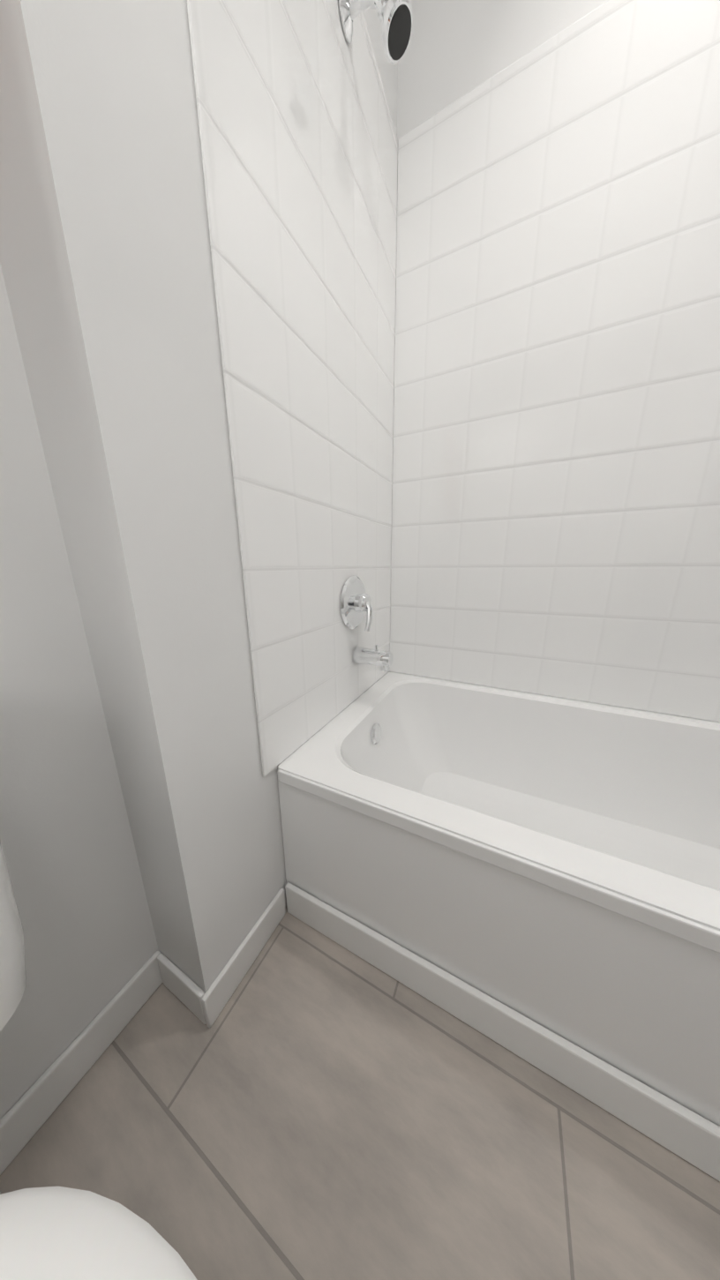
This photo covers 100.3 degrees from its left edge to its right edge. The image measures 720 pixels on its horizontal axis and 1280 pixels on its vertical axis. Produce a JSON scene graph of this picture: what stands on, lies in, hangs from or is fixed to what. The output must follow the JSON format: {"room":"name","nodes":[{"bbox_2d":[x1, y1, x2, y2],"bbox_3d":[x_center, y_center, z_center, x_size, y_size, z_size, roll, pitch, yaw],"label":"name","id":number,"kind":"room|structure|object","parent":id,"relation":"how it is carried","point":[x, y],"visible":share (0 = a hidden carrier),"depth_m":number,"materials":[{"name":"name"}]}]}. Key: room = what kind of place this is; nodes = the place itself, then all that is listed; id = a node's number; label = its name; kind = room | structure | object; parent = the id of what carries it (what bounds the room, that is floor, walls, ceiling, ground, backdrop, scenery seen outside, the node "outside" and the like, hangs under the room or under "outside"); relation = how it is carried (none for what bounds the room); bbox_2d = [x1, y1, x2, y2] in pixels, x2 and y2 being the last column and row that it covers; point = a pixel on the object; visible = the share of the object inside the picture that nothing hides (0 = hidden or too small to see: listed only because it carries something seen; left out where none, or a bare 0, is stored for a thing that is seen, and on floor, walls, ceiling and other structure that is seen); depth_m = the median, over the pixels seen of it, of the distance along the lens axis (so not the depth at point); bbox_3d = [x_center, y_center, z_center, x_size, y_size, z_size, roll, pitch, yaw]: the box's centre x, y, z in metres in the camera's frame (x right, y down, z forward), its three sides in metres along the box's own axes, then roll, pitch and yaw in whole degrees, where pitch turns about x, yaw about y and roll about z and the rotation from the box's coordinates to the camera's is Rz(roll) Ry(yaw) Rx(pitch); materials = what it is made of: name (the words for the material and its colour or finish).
{"room":"bathroom","nodes":[
{"label":"bathroom","id":0,"kind":"room"},
{"bbox_2d":[0,263,158,1120],"bbox_3d":[-0.934,-0.438,-0.458,0.100,2.917,1.908,6,15,26],"label":"wall","id":1,"kind":"structure","parent":0,"point":[90,941],"depth_m":0.48,"materials":[{"name":"paint"}]},
{"bbox_2d":[0,950,162,1175],"bbox_3d":[-0.660,0.839,0.272,0.012,0.084,0.948,6,15,26],"label":"baseboard","id":2,"kind":"structure","parent":1,"relation":"attached to","point":[25,1118],"depth_m":0.54,"materials":[{"name":"paint"}]},
{"bbox_2d":[0,0,397,993],"bbox_3d":[-0.193,-0.756,0.816,0.259,2.917,1.102,6,15,26],"label":"wall","id":3,"kind":"structure","parent":0,"point":[106,256],"depth_m":0.43,"materials":[{"name":"paint"}]},
{"bbox_2d":[157,952,206,1024],"bbox_3d":[-0.381,0.745,0.644,0.146,0.084,0.012,6,15,26],"label":"baseboard return","id":4,"kind":"object","parent":3,"relation":"attached to","point":[183,988],"visible":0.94,"depth_m":0.63,"materials":[{"name":"paint"}]},
{"bbox_2d":[202,888,285,1028],"bbox_3d":[-0.258,0.728,0.708,0.012,0.084,0.239,6,15,26],"label":"baseboard","id":5,"kind":"structure","parent":3,"relation":"attached to","point":[221,989],"depth_m":0.68,"materials":[{"name":"paint"}]},
{"bbox_2d":[186,0,397,777],"bbox_3d":[-0.051,-0.641,0.828,0.006,1.794,0.804,6,15,26],"label":"wall tile","id":6,"kind":"structure","parent":3,"relation":"attached to","point":[298,138],"depth_m":0.67,"materials":[{"name":"white tile"}]},
{"bbox_2d":[339,575,373,631],"bbox_3d":[0.012,-0.120,0.979,0.075,0.176,0.176,6,15,26],"label":"shower valve","id":7,"kind":"object","parent":6,"relation":"attached to","point":[355,604],"visible":0.98,"depth_m":0.96,"materials":[{"name":"silver metal"}]},
{"bbox_2d":[352,644,393,671],"bbox_3d":[0.047,0.056,1.028,0.130,0.084,0.062,6,15,26],"label":"tub spout","id":8,"kind":"object","parent":6,"relation":"attached to","point":[382,660],"visible":1,"depth_m":1.01,"materials":[{"name":"silver metal"}]},
{"bbox_2d":[338,0,411,63],"bbox_3d":[0.037,-1.354,0.653,0.158,0.139,0.068,6,15,26],"label":"shower head","id":9,"kind":"object","parent":6,"relation":"attached to","point":[395,18],"visible":1,"depth_m":0.65},
{"bbox_2d":[0,905,719,1279],"bbox_3d":[0.164,1.001,-0.028,1.980,0.100,3.010,6,15,26],"label":"floor","id":10,"kind":"structure","parent":0,"point":[310,1104],"depth_m":0.49,"materials":[{"name":"tile"}]},
{"bbox_2d":[0,839,197,1279],"bbox_3d":[-0.276,0.523,0.090,0.785,0.780,0.472,6,15,26],"label":"toilet","id":11,"kind":"object","parent":10,"relation":"on","point":[56,1233],"visible":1,"depth_m":0.21,"materials":[{"name":"ceramic"}]},
{"bbox_2d":[276,671,719,1126],"bbox_3d":[0.644,0.516,0.781,1.520,0.447,0.763,6,15,26],"label":"bathtub","id":12,"kind":"object","parent":10,"relation":"on","point":[550,864],"visible":0.96,"depth_m":0.65,"materials":[{"name":"ceramic"}]},
{"bbox_2d":[284,882,719,1181],"bbox_3d":[0.480,0.772,0.486,1.511,0.094,0.014,6,15,26],"label":"baseboard","id":13,"kind":"structure","parent":12,"relation":"attached to","point":[692,1138],"depth_m":0.56,"materials":[{"name":"paint"}]},
{"bbox_2d":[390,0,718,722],"bbox_3d":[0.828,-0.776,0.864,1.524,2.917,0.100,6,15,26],"label":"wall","id":14,"kind":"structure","parent":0,"point":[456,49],"depth_m":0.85,"materials":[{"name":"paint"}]},
{"bbox_2d":[389,0,719,722],"bbox_3d":[0.805,-0.652,0.845,1.510,1.794,0.006,6,15,26],"label":"wall tile","id":15,"kind":"structure","parent":14,"relation":"attached to","point":[557,455],"depth_m":0.91,"materials":[{"name":"white tile"}]}
]}

